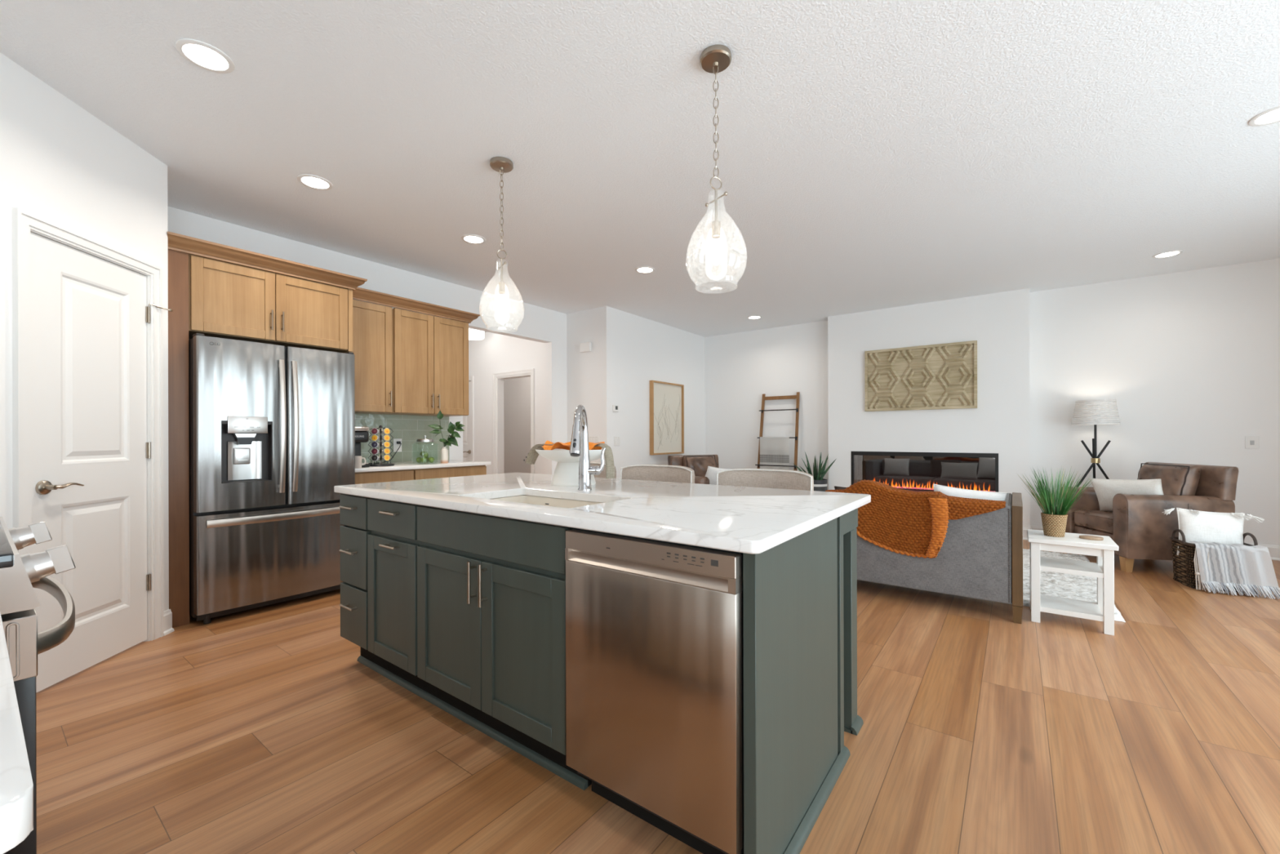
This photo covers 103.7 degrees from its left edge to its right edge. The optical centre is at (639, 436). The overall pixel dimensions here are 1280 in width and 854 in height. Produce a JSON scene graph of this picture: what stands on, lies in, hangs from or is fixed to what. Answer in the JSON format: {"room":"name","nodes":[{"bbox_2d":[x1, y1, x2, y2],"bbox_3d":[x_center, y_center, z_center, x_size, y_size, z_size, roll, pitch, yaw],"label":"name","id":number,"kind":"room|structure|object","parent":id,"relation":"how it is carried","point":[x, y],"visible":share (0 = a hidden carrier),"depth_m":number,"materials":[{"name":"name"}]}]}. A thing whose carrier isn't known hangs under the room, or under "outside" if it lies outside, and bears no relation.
{"room":"open-plan kitchen","nodes":[
{"label":"open-plan kitchen","id":0,"kind":"room"},
{"bbox_2d":[0,52,168,611],"bbox_3d":[-2.808,-0.222,2.268,0.543,2.740,2.642,0,0,-21],"label":"wall","id":1,"kind":"structure","parent":0,"point":[60,164],"depth_m":2.37,"materials":[{"name":"white paint"}]},
{"bbox_2d":[11,207,163,641],"bbox_3d":[-2.758,0.089,2.498,0.142,2.117,0.769,0,0,-8],"label":"trim","id":2,"kind":"structure","parent":1,"relation":"attached to","point":[24,222],"depth_m":2.42,"materials":[{"name":"white paint"}]},
{"bbox_2d":[30,231,173,693],"bbox_3d":[-2.710,0.119,2.553,0.099,2.033,0.729,0,0,-8],"label":"door","id":3,"kind":"structure","parent":1,"relation":"in","point":[91,450],"depth_m":2.49,"materials":[{"name":"white paint"}]},
{"bbox_2d":[163,608,174,635],"bbox_3d":[-2.652,1.083,2.217,0.026,0.130,1.504,0,0,-8],"label":"baseboard","id":4,"kind":"structure","parent":1,"relation":"attached to","point":[167,615],"depth_m":2.93,"materials":[{"name":"white paint"}]},
{"bbox_2d":[167,206,567,474],"bbox_3d":[-2.338,-0.223,4.809,0.120,2.740,4.710,0,0,37],"label":"wall","id":5,"kind":"structure","parent":0,"point":[540,324],"depth_m":5.16,"materials":[{"name":"white paint"}]},
{"bbox_2d":[351,298,392,413],"bbox_3d":[-2.412,-0.664,4.289,0.382,0.918,0.456,0,0,37],"label":"upper cabinet","id":6,"kind":"object","parent":5,"relation":"attached to","point":[371,322],"visible":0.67,"depth_m":4.25,"materials":[{"name":"brown wood"}]},
{"bbox_2d":[355,413,448,462],"bbox_3d":[-2.335,0.021,4.704,0.008,0.452,1.212,0,0,37],"label":"tile backsplash","id":7,"kind":"structure","parent":5,"relation":"attached to","point":[409,428],"depth_m":4.82,"materials":[{"name":"green tile"}]},
{"bbox_2d":[393,438,401,452],"bbox_3d":[-2.292,0.084,4.751,0.006,0.125,0.080,0,0,37],"label":"wall outlet","id":8,"kind":"object","parent":7,"relation":"attached to","point":[396,446],"visible":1,"depth_m":4.74,"materials":[{"name":"white plastic"}]},
{"bbox_2d":[380,307,468,416],"bbox_3d":[-2.047,-0.665,4.778,0.382,0.918,0.756,0,0,37],"label":"upper cabinet","id":9,"kind":"object","parent":5,"relation":"attached to","point":[430,353],"visible":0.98,"depth_m":4.65,"materials":[{"name":"brown wood"}]},
{"bbox_2d":[352,287,479,323],"bbox_3d":[-2.124,-1.168,4.641,0.421,0.084,1.216,0,0,37],"label":"crown molding","id":10,"kind":"structure","parent":9,"relation":"attached to","point":[360,294],"depth_m":4.47,"materials":[{"name":"brown wood"}]},
{"bbox_2d":[468,332,545,474],"bbox_3d":[-2.409,-0.223,7.814,3.590,2.740,0.120,0,0,37],"label":"wall","id":11,"kind":"structure","parent":0,"point":[496,353],"depth_m":7.59,"materials":[{"name":"white paint"}]},
{"bbox_2d":[462,381,471,460],"bbox_3d":[-3.005,0.134,8.193,0.860,2.010,0.096,0,0,37],"label":"door","id":12,"kind":"structure","parent":11,"relation":"in","point":[466,419],"depth_m":8.01,"materials":[{"name":"white paint"}]},
{"bbox_2d":[468,376,474,461],"bbox_3d":[-3.015,0.102,8.179,1.008,2.094,0.022,0,0,37],"label":"trim","id":13,"kind":"structure","parent":11,"relation":"attached to","point":[470,378],"depth_m":7.88,"materials":[{"name":"white paint"}]},
{"bbox_2d":[493,368,534,474],"bbox_3d":[-1.810,0.098,7.353,0.908,2.094,0.142,0,0,37],"label":"trim","id":14,"kind":"structure","parent":11,"relation":"attached to","point":[498,378],"depth_m":7.55,"materials":[{"name":"white paint"}]},
{"bbox_2d":[503,376,530,473],"bbox_3d":[-1.341,-0.226,8.676,4.270,2.740,0.100,0,0,37],"label":"wall","id":15,"kind":"structure","parent":0,"point":[517,391],"depth_m":9.31,"materials":[{"name":"grey paint"}]},
{"bbox_2d":[566,306,613,462],"bbox_3d":[-0.644,-0.228,6.409,0.680,2.740,0.120,0,0,37],"label":"wall","id":16,"kind":"structure","parent":0,"point":[589,374],"depth_m":6.29,"materials":[{"name":"white paint"}]},
{"bbox_2d":[579,342,591,352],"bbox_3d":[-0.686,-1.123,6.335,0.175,0.120,0.045,0,0,37],"label":"door chime","id":17,"kind":"object","parent":16,"relation":"attached to","point":[584,347],"visible":1,"depth_m":6.30,"materials":[{"name":"white plastic"}]},
{"bbox_2d":[588,435,598,443],"bbox_3d":[-0.582,0.057,6.282,0.166,0.118,0.010,0,0,37],"label":"light switch","id":18,"kind":"object","parent":16,"relation":"attached to","point":[594,439],"visible":0.73,"depth_m":6.28,"materials":[{"name":"white plastic"}]},
{"bbox_2d":[0,0,1279,337],"bbox_3d":[-1.074,-1.637,3.482,11.320,0.080,10.500,0,0,37],"label":"ceiling","id":19,"kind":"structure","parent":0,"point":[874,154],"depth_m":2.68,"materials":[{"name":"white paint"}]},
{"bbox_2d":[175,38,234,73],"bbox_3d":[-1.821,-1.591,2.108,0.188,0.007,0.188,0,0,37],"label":"recessed light","id":20,"kind":"object","parent":19,"relation":"in","point":[202,55],"visible":1,"depth_m":2.10,"materials":[{"name":"white paint"}]},
{"bbox_2d":[297,173,333,190],"bbox_3d":[-2.035,-1.591,3.149,0.188,0.007,0.188,0,0,37],"label":"recessed light","id":21,"kind":"object","parent":19,"relation":"in","point":[313,181],"visible":1,"depth_m":3.14,"materials":[{"name":"white paint"}]},
{"bbox_2d":[461,234,485,244],"bbox_3d":[-1.345,-1.593,4.063,0.188,0.007,0.188,0,0,37],"label":"recessed light","id":22,"kind":"object","parent":19,"relation":"in","point":[470,238],"visible":1,"depth_m":4.05,"materials":[{"name":"white paint"}]},
{"bbox_2d":[468,328,484,340],"bbox_3d":[-2.448,-1.510,7.341,0.340,0.165,0.340,0,0,37],"label":"flush light","id":23,"kind":"object","parent":19,"relation":"attached to","point":[473,335],"visible":0.32,"depth_m":7.24,"materials":[{"name":"white metal"}]},
{"bbox_2d":[479,156,524,328],"bbox_3d":[-0.806,-1.110,2.932,0.257,0.975,0.257,0,0,37],"label":"pendant light","id":24,"kind":"object","parent":19,"relation":"hanging from","point":[500,164],"visible":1,"depth_m":2.92,"materials":[{"name":"glass"}]},
{"bbox_2d":[635,266,654,273],"bbox_3d":[0.048,-1.597,4.822,0.188,0.007,0.188,0,0,37],"label":"recessed light","id":25,"kind":"object","parent":19,"relation":"in","point":[643,269],"visible":1,"depth_m":4.81,"materials":[{"name":"white paint"}]},
{"bbox_2d":[685,44,747,287],"bbox_3d":[0.320,-1.113,2.116,0.257,0.975,0.257,0,0,37],"label":"pendant light","id":26,"kind":"object","parent":19,"relation":"hanging from","point":[714,59],"visible":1,"depth_m":2.10,"materials":[{"name":"glass"}]},
{"bbox_2d":[747,315,761,319],"bbox_3d":[1.541,-1.601,6.763,0.188,0.007,0.188,0,0,37],"label":"recessed light","id":27,"kind":"object","parent":19,"relation":"in","point":[755,317],"visible":1,"depth_m":6.74,"materials":[{"name":"white paint"}]},
{"bbox_2d":[1151,249,1182,257],"bbox_3d":[4.666,-1.610,4.445,0.188,0.007,0.188,0,0,37],"label":"recessed light","id":28,"kind":"object","parent":19,"relation":"in","point":[1171,253],"visible":1,"depth_m":4.44,"materials":[{"name":"white paint"}]},
{"bbox_2d":[1248,106,1279,126],"bbox_3d":[3.184,-1.606,2.506,0.188,0.007,0.188,0,0,37],"label":"recessed light","id":29,"kind":"object","parent":19,"relation":"in","point":[1271,116],"visible":1,"depth_m":2.53,"materials":[{"name":"white paint"}]},
{"bbox_2d":[35,539,1279,853],"bbox_3d":[-1.066,1.173,3.482,11.320,0.060,10.500,0,0,37],"label":"floor","id":30,"kind":"structure","parent":0,"point":[261,730],"depth_m":1.85,"materials":[{"name":"brown wood"}]},
{"bbox_2d":[0,516,75,853],"bbox_3d":[-1.655,0.682,0.920,0.771,0.926,0.812,0,0,37],"label":"range","id":31,"kind":"object","parent":30,"relation":"on","point":[19,575],"visible":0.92,"depth_m":0.95,"materials":[{"name":"silver metal"}]},
{"bbox_2d":[0,520,13,568],"bbox_3d":[-1.686,0.232,0.880,0.771,0.026,0.712,0,0,37],"label":"cooktop","id":32,"kind":"object","parent":31,"relation":"in","point":[6,543],"depth_m":0.98,"materials":[{"name":"silver glass"}]},
{"bbox_2d":[167,231,367,627],"bbox_3d":[-2.711,-0.027,3.611,0.714,2.350,1.133,0,0,37],"label":"tall cabinet","id":33,"kind":"object","parent":30,"relation":"on","point":[215,290],"visible":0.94,"depth_m":3.22,"materials":[{"name":"brown wood"}]},
{"bbox_2d":[188,333,355,624],"bbox_3d":[-2.650,0.264,3.567,0.804,1.768,0.907,0,0,37],"label":"refrigerator","id":34,"kind":"object","parent":30,"relation":"on","point":[272,427],"visible":0.94,"depth_m":3.27,"materials":[{"name":"grey metal"}]},
{"bbox_2d":[339,493,387,670],"bbox_3d":[-1.184,0.710,2.679,0.280,0.867,0.726,0,0,37],"label":"base cabinet","id":35,"kind":"object","parent":30,"relation":"on","point":[354,531],"visible":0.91,"depth_m":2.41,"materials":[{"name":"green paint"}]},
{"bbox_2d":[355,469,413,484],"bbox_3d":[-2.288,0.713,4.224,0.652,0.868,0.494,0,0,37],"label":"base cabinet","id":36,"kind":"object","parent":30,"relation":"on","point":[361,477],"visible":0.05,"depth_m":4.04,"materials":[{"name":"brown wood"}]},
{"bbox_2d":[355,459,490,472],"bbox_3d":[-2.067,0.261,4.530,0.645,0.030,1.252,0,0,37],"label":"countertop","id":37,"kind":"structure","parent":36,"relation":"on","point":[397,465],"depth_m":4.38,"materials":[{"name":"white stone"}]},
{"bbox_2d":[355,455,366,468],"bbox_3d":[-2.180,0.199,3.892,0.095,0.094,0.072,0,0,-20],"label":"mug","id":38,"kind":"object","parent":37,"relation":"on","point":[358,464],"visible":0.75,"depth_m":3.87,"materials":[{"name":"beige ceramic"}]},
{"bbox_2d":[355,426,369,467],"bbox_3d":[-2.305,0.085,4.028,0.285,0.322,0.156,0,0,37],"label":"coffee maker","id":39,"kind":"object","parent":37,"relation":"on","point":[362,434],"visible":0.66,"depth_m":3.98,"materials":[{"name":"black plastic"}]},
{"bbox_2d":[368,425,394,466],"bbox_3d":[-2.159,0.076,4.186,0.204,0.339,0.204,0,0,37],"label":"pod carousel","id":40,"kind":"object","parent":37,"relation":"on","point":[380,430],"visible":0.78,"depth_m":4.16,"materials":[{"name":"black metal"}]},
{"bbox_2d":[371,454,379,461],"bbox_3d":[-2.161,0.176,4.113,0.051,0.051,0.050,0,0,1],"label":"pod","id":41,"kind":"object","parent":40,"relation":"in","point":[375,457],"visible":1,"depth_m":4.09,"materials":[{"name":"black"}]},
{"bbox_2d":[371,448,379,454],"bbox_3d":[-2.161,0.121,4.113,0.051,0.051,0.050,0,0,1],"label":"pod","id":42,"kind":"object","parent":40,"relation":"in","point":[374,451],"visible":1,"depth_m":4.09,"materials":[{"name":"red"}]},
{"bbox_2d":[371,441,379,447],"bbox_3d":[-2.161,0.067,4.113,0.051,0.051,0.050,0,0,1],"label":"pod","id":43,"kind":"object","parent":40,"relation":"in","point":[375,444],"visible":1,"depth_m":4.09,"materials":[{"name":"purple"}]},
{"bbox_2d":[371,435,379,440],"bbox_3d":[-2.161,0.012,4.113,0.051,0.051,0.050,0,0,1],"label":"pod","id":44,"kind":"object","parent":40,"relation":"in","point":[375,437],"visible":1,"depth_m":4.09,"materials":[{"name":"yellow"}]},
{"bbox_2d":[371,427,379,434],"bbox_3d":[-2.161,-0.042,4.113,0.051,0.051,0.050,0,0,1],"label":"pod","id":45,"kind":"object","parent":40,"relation":"in","point":[375,431],"visible":1,"depth_m":4.09,"materials":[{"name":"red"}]},
{"bbox_2d":[382,435,390,440],"bbox_3d":[-2.099,0.012,4.145,0.050,0.051,0.051,0,0,34],"label":"pod","id":46,"kind":"object","parent":40,"relation":"in","point":[386,437],"visible":1,"depth_m":4.13,"materials":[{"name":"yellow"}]},
{"bbox_2d":[382,427,390,434],"bbox_3d":[-2.099,-0.042,4.145,0.050,0.051,0.051,0,0,34],"label":"pod","id":47,"kind":"object","parent":40,"relation":"in","point":[386,431],"visible":1,"depth_m":4.13,"materials":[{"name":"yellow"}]},
{"bbox_2d":[412,435,435,464],"bbox_3d":[-1.913,0.117,4.474,0.172,0.255,0.172,0,0,37],"label":"glass jar","id":48,"kind":"object","parent":37,"relation":"on","point":[424,439],"visible":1,"depth_m":4.43,"materials":[{"name":"clear glass"}]},
{"bbox_2d":[440,446,448,462],"bbox_3d":[-1.792,0.170,4.602,0.068,0.150,0.068,0,0,37],"label":"bud vase","id":49,"kind":"object","parent":37,"relation":"on","point":[444,451],"visible":0.98,"depth_m":4.57,"materials":[{"name":"beige ceramic"}]},
{"bbox_2d":[427,410,465,446],"bbox_3d":[-1.768,-0.007,4.596,0.323,0.464,0.120,0,0,-3],"label":"leafy branch","id":50,"kind":"object","parent":49,"relation":"in","point":[451,440],"visible":1,"depth_m":4.60,"materials":[{"name":"green plant"}]},
{"bbox_2d":[367,497,438,697],"bbox_3d":[-0.900,0.709,2.467,0.425,0.867,0.726,0,0,37],"label":"base cabinet","id":51,"kind":"object","parent":30,"relation":"on","point":[393,543],"visible":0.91,"depth_m":2.20,"materials":[{"name":"green paint"}]},
{"bbox_2d":[413,465,486,479],"bbox_3d":[-1.921,0.712,4.715,0.652,0.868,0.724,0,0,37],"label":"base cabinet","id":52,"kind":"object","parent":30,"relation":"on","point":[446,472],"visible":0.05,"depth_m":4.51,"materials":[{"name":"brown wood"}]},
{"bbox_2d":[417,505,591,786],"bbox_3d":[-0.380,0.708,2.079,0.868,0.867,0.726,0,0,37],"label":"base cabinet","id":53,"kind":"object","parent":30,"relation":"on","point":[491,589],"visible":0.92,"depth_m":1.77,"materials":[{"name":"green paint"}]},
{"bbox_2d":[356,655,587,790],"bbox_3d":[-0.806,1.131,2.096,1.575,0.022,0.018,0,0,37],"label":"trim","id":54,"kind":"structure","parent":53,"relation":"attached to","point":[577,780],"depth_m":1.94,"materials":[{"name":"green paint"}]},
{"bbox_2d":[333,472,871,554],"bbox_3d":[-0.284,0.257,2.268,2.230,0.032,1.137,0,0,37],"label":"countertop","id":55,"kind":"structure","parent":53,"relation":"on","point":[736,518],"depth_m":1.76,"materials":[{"name":"white stone"}]},
{"bbox_2d":[456,494,599,529],"bbox_3d":[-0.390,0.387,2.018,0.699,0.222,0.405,0,0,37],"label":"sink","id":56,"kind":"object","parent":55,"relation":"in","point":[541,500],"visible":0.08,"depth_m":2.25,"materials":[{"name":"beige"}]},
{"bbox_2d":[535,448,602,485],"bbox_3d":[-0.338,0.153,2.555,0.382,0.176,0.382,0,0,37],"label":"pedestal bowl","id":57,"kind":"object","parent":55,"relation":"on","point":[566,469],"visible":0.67,"depth_m":2.46,"materials":[{"name":"white ceramic"}]},
{"bbox_2d":[523,442,614,478],"bbox_3d":[-0.356,0.119,2.563,0.504,0.173,0.101,0,0,21],"label":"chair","id":58,"kind":"object","parent":57,"relation":"hanging from","point":[532,455],"visible":0.79,"depth_m":2.46,"materials":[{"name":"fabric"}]},
{"bbox_2d":[542,440,604,449],"bbox_3d":[-0.334,0.049,2.561,0.331,0.059,0.292,0,0,37],"label":"cloth","id":59,"kind":"object","parent":57,"relation":"in","point":[566,446],"visible":0.46,"depth_m":2.50,"materials":[{"name":"orange fabric"}]},
{"bbox_2d":[568,404,605,490],"bbox_3d":[-0.257,0.052,2.158,0.124,0.377,0.281,0,0,21],"label":"faucet","id":60,"kind":"object","parent":55,"relation":"on","point":[579,446],"visible":1,"depth_m":2.24,"materials":[{"name":"silver metal"}]},
{"bbox_2d":[590,462,616,478],"bbox_3d":[-0.460,0.659,3.268,0.511,0.966,0.484,0,0,37],"label":"counter stool","id":61,"kind":"object","parent":30,"relation":"on","point":[602,474],"visible":0.03,"depth_m":3.33,"materials":[{"name":"fabric"}]},
{"bbox_2d":[564,528,743,853],"bbox_3d":[0.207,0.708,1.638,0.568,0.862,0.691,0,0,37],"label":"dishwasher","id":62,"kind":"object","parent":30,"relation":"on","point":[655,673],"visible":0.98,"depth_m":1.33,"materials":[{"name":"silver metal"}]},
{"bbox_2d":[620,464,694,483],"bbox_3d":[0.009,0.658,2.893,0.511,0.966,0.484,0,0,36],"label":"counter stool","id":63,"kind":"object","parent":30,"relation":"on","point":[661,473],"visible":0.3,"depth_m":3.05,"materials":[{"name":"fabric"}]},
{"bbox_2d":[667,454,719,484],"bbox_3d":[0.895,0.697,6.623,0.788,0.880,0.838,0,0,-25],"label":"armchair","id":64,"kind":"object","parent":30,"relation":"on","point":[700,464],"visible":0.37,"depth_m":6.74,"materials":[{"name":"brown leather"}]},
{"bbox_2d":[682,454,715,476],"bbox_3d":[0.819,0.489,6.782,0.471,0.462,0.250,0,0,-25],"label":"cushion","id":65,"kind":"object","parent":64,"relation":"on","point":[700,464],"depth_m":6.72,"materials":[{"name":"brown leather"}]},
{"bbox_2d":[705,466,729,484],"bbox_3d":[1.022,0.552,6.546,0.497,0.354,0.180,0,0,-29],"label":"lumbar pillow","id":66,"kind":"object","parent":64,"relation":"on","point":[711,473],"visible":0.37,"depth_m":6.43,"materials":[{"name":"white fabric"}]},
{"bbox_2d":[716,468,813,490],"bbox_3d":[0.553,0.656,2.486,0.511,0.966,0.484,0,0,35],"label":"counter stool","id":67,"kind":"object","parent":30,"relation":"on","point":[753,477],"visible":0.27,"depth_m":2.63,"materials":[{"name":"fabric"}]},
{"bbox_2d":[755,391,799,470],"bbox_3d":[1.968,0.252,7.257,0.613,1.765,0.229,0,0,37],"label":"blanket ladder","id":68,"kind":"object","parent":30,"relation":"on","point":[797,396],"visible":0.73,"depth_m":7.21,"materials":[{"name":"brown wood"}]},
{"bbox_2d":[760,436,789,470],"bbox_3d":[1.939,0.403,7.247,0.437,0.789,0.044,0,0,37],"label":"towel","id":69,"kind":"object","parent":68,"relation":"hanging from","point":[774,451],"visible":0.58,"depth_m":7.23,"materials":[{"name":"white fabric"}]},
{"bbox_2d":[742,515,850,853],"bbox_3d":[0.499,0.705,1.502,0.053,0.867,0.767,0,0,37],"label":"island end panel","id":70,"kind":"object","parent":30,"relation":"on","point":[795,753],"visible":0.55,"depth_m":1.40,"materials":[{"name":"green paint"}]},
{"bbox_2d":[793,452,835,491],"bbox_3d":[2.350,0.664,6.731,0.520,0.939,0.313,0,0,37],"label":"snake plant","id":71,"kind":"object","parent":30,"relation":"on","point":[820,483],"visible":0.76,"depth_m":6.68,"materials":[{"name":"green plant"}]},
{"bbox_2d":[843,508,863,735],"bbox_3d":[0.774,0.704,1.932,0.107,0.867,0.251,0,0,37],"label":"support","id":72,"kind":"object","parent":30,"relation":"on","point":[853,722],"visible":0.44,"depth_m":1.94,"materials":[{"name":"green paint"}]},
{"bbox_2d":[856,492,1022,623],"bbox_3d":[1.714,0.779,4.017,2.136,0.712,0.895,0,0,37],"label":"sofa","id":73,"kind":"object","parent":30,"relation":"on","point":[980,556],"visible":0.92,"depth_m":3.19,"materials":[{"name":"grey fabric"}]},
{"bbox_2d":[825,479,1005,558],"bbox_3d":[1.840,0.555,3.453,1.090,0.500,0.254,0,0,37],"label":"knit throw","id":74,"kind":"object","parent":73,"relation":"on","point":[908,522],"visible":0.91,"depth_m":3.38,"materials":[{"name":"orange fabric"}]},
{"bbox_2d":[933,484,1006,500],"bbox_3d":[2.271,0.520,3.491,0.444,0.365,0.153,0,0,32],"label":"throw pillow","id":75,"kind":"object","parent":73,"relation":"on","point":[948,491],"visible":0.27,"depth_m":3.43,"materials":[{"name":"white fabric"}]},
{"bbox_2d":[1011,548,1125,622],"bbox_3d":[2.411,1.116,4.701,2.845,0.034,1.997,0,0,37],"label":"shag rug","id":76,"kind":"object","parent":30,"relation":"on","point":[1077,587],"visible":0.08,"depth_m":3.76,"materials":[{"name":"white carpet"}]},
{"bbox_2d":[1026,528,1118,635],"bbox_3d":[2.636,0.875,3.086,0.404,0.515,0.347,0,0,37],"label":"side table","id":77,"kind":"object","parent":30,"relation":"on","point":[1103,610],"visible":0.99,"depth_m":3.02,"materials":[{"name":"white paint"}]},
{"bbox_2d":[1020,466,1093,537],"bbox_3d":[2.577,0.396,3.141,0.364,0.442,0.413,0,0,-7],"label":"grass plant","id":78,"kind":"object","parent":77,"relation":"on","point":[1054,517],"visible":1,"depth_m":3.09,"materials":[{"name":"green plant"}]},
{"bbox_2d":[1040,594,1103,621],"bbox_3d":[2.637,1.049,3.089,0.285,0.030,0.298,0,0,37],"label":"shelf","id":79,"kind":"object","parent":77,"relation":"attached to","point":[1050,604],"depth_m":3.04,"materials":[{"name":"white paint"}]},
{"bbox_2d":[1040,556,1103,577],"bbox_3d":[2.636,0.800,3.088,0.285,0.028,0.300,0,0,37],"label":"shelf","id":80,"kind":"object","parent":77,"relation":"attached to","point":[1046,564],"depth_m":3.04,"materials":[{"name":"white paint"}]},
{"bbox_2d":[1079,534,1103,540],"bbox_3d":[2.714,0.609,3.023,0.111,0.015,0.084,0,0,37],"label":"coaster","id":81,"kind":"object","parent":77,"relation":"on","point":[1082,536],"visible":1,"depth_m":3.01,"materials":[{"name":"brown wood"}]},
{"bbox_2d":[1071,399,1120,486],"bbox_3d":[4.639,0.383,5.113,0.917,1.498,0.378,0,0,1],"label":"floor lamp","id":82,"kind":"object","parent":30,"relation":"on","point":[1095,412],"visible":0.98,"depth_m":5.04,"materials":[{"name":"white fabric"}]},
{"bbox_2d":[1060,462,1238,572],"bbox_3d":[4.475,0.687,4.481,0.838,0.880,0.788,0,0,7],"label":"armchair","id":83,"kind":"object","parent":30,"relation":"on","point":[1137,524],"visible":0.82,"depth_m":4.16,"materials":[{"name":"brown leather"}]},
{"bbox_2d":[1074,510,1112,533],"bbox_3d":[4.363,0.766,4.495,0.588,0.148,0.478,0,0,7],"label":"seat cushion","id":84,"kind":"object","parent":83,"relation":"on","point":[1099,522],"depth_m":4.53,"materials":[{"name":"brown leather"}]},
{"bbox_2d":[1088,478,1163,511],"bbox_3d":[4.325,0.529,4.445,0.190,0.348,0.517,0,0,-20],"label":"lumbar pillow","id":85,"kind":"object","parent":83,"relation":"on","point":[1105,490],"visible":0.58,"depth_m":4.44,"materials":[{"name":"fabric"}]},
{"bbox_2d":[1137,462,1200,495],"bbox_3d":[4.650,0.478,4.461,0.250,0.462,0.471,0,0,7],"label":"cushion","id":86,"kind":"object","parent":83,"relation":"on","point":[1176,479],"depth_m":4.30,"materials":[{"name":"brown leather"}]},
{"bbox_2d":[1169,528,1257,594],"bbox_3d":[4.307,0.919,3.775,0.400,0.418,0.320,0,0,25],"label":"storage basket","id":87,"kind":"object","parent":30,"relation":"on","point":[1184,570],"visible":0.41,"depth_m":3.79,"materials":[{"name":"wicker"}]},
{"bbox_2d":[1161,507,1265,555],"bbox_3d":[4.341,0.745,3.808,0.553,0.380,0.149,0,0,25],"label":"pillow","id":88,"kind":"object","parent":87,"relation":"in","point":[1202,526],"visible":0.81,"depth_m":3.78,"materials":[{"name":"beige fabric"}]},
{"bbox_2d":[1189,541,1279,599],"bbox_3d":[4.267,0.953,3.598,0.445,0.344,0.176,0,0,25],"label":"fringed throw","id":89,"kind":"object","parent":87,"relation":"hanging from","point":[1245,567],"visible":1,"depth_m":3.58,"materials":[{"name":"white fabric"}]},
{"bbox_3d":[-1.016,0.710,0.363,0.915,0.866,0.704,0,0,37],"label":"cabinet","id":90,"kind":"object","parent":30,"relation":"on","visible":0},
{"bbox_2d":[0,612,33,853],"bbox_3d":[-1.000,0.259,0.345,0.963,0.032,0.699,0,0,37],"label":"countertop","id":91,"kind":"structure","parent":90,"relation":"on","point":[16,785],"depth_m":0.36,"materials":[{"name":"white stone"}]},
{"bbox_2d":[613,307,705,478],"bbox_3d":[0.346,-0.231,7.267,0.120,2.740,2.440,0,0,37],"label":"wall","id":92,"kind":"structure","parent":0,"point":[645,350],"depth_m":6.84,"materials":[{"name":"white paint"}]},
{"bbox_2d":[613,404,618,412],"bbox_3d":[-0.305,-0.350,6.278,0.020,0.085,0.107,0,0,37],"label":"thermostat","id":93,"kind":"object","parent":92,"relation":"attached to","point":[615,407],"visible":1,"depth_m":6.27,"materials":[{"name":"white plastic"}]},
{"bbox_2d":[649,380,684,454],"bbox_3d":[0.394,-0.256,7.184,0.055,1.020,0.805,0,0,37],"label":"framed art","id":94,"kind":"object","parent":92,"relation":"attached to","point":[666,399],"visible":1,"depth_m":7.17,"materials":[{"name":"beige paper"}]},
{"bbox_2d":[705,320,828,489],"bbox_3d":[1.889,-0.235,7.563,1.998,2.740,0.120,0,0,37],"label":"wall niche","id":95,"kind":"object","parent":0,"point":[741,367],"visible":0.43,"depth_m":7.51,"materials":[{"name":"white paint"}]},
{"bbox_2d":[827,288,1030,528],"bbox_3d":[3.484,-0.240,6.240,2.140,2.740,0.330,0,0,37],"label":"wall","id":96,"kind":"structure","parent":0,"point":[999,322],"depth_m":5.94,"materials":[{"name":"white paint"}]},
{"bbox_2d":[864,340,977,411],"bbox_3d":[3.371,-0.707,6.092,1.195,0.770,0.042,0,0,37],"label":"wood panel","id":97,"kind":"object","parent":96,"relation":"attached to","point":[940,375],"visible":1,"depth_m":6.06,"materials":[{"name":"beige wood"}]},
{"bbox_2d":[850,451,998,492],"bbox_3d":[3.461,0.454,6.196,1.570,0.523,0.241,0,0,37],"label":"electric fireplace","id":98,"kind":"object","parent":96,"relation":"in","point":[910,471],"visible":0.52,"depth_m":6.21,"materials":[{"name":"black metal"}]},
{"bbox_2d":[1029,257,1279,545],"bbox_3d":[5.442,-0.246,4.909,2.592,2.740,0.120,0,0,37],"label":"wall","id":99,"kind":"structure","parent":0,"point":[1189,361],"depth_m":4.98,"materials":[{"name":"white paint"}]},
{"bbox_2d":[1022,524,1279,560],"bbox_3d":[3.634,1.065,6.040,6.610,0.130,0.236,0,0,37],"label":"baseboard","id":100,"kind":"structure","parent":99,"relation":"attached to","point":[1274,550],"depth_m":4.59,"materials":[{"name":"white paint"}]},
{"bbox_2d":[1244,435,1259,448],"bbox_3d":[5.673,0.056,4.656,0.085,0.115,0.010,0,0,37],"label":"outlet plate","id":101,"kind":"object","parent":99,"relation":"attached to","point":[1251,442],"visible":1,"depth_m":4.66,"materials":[{"name":"white plastic"}]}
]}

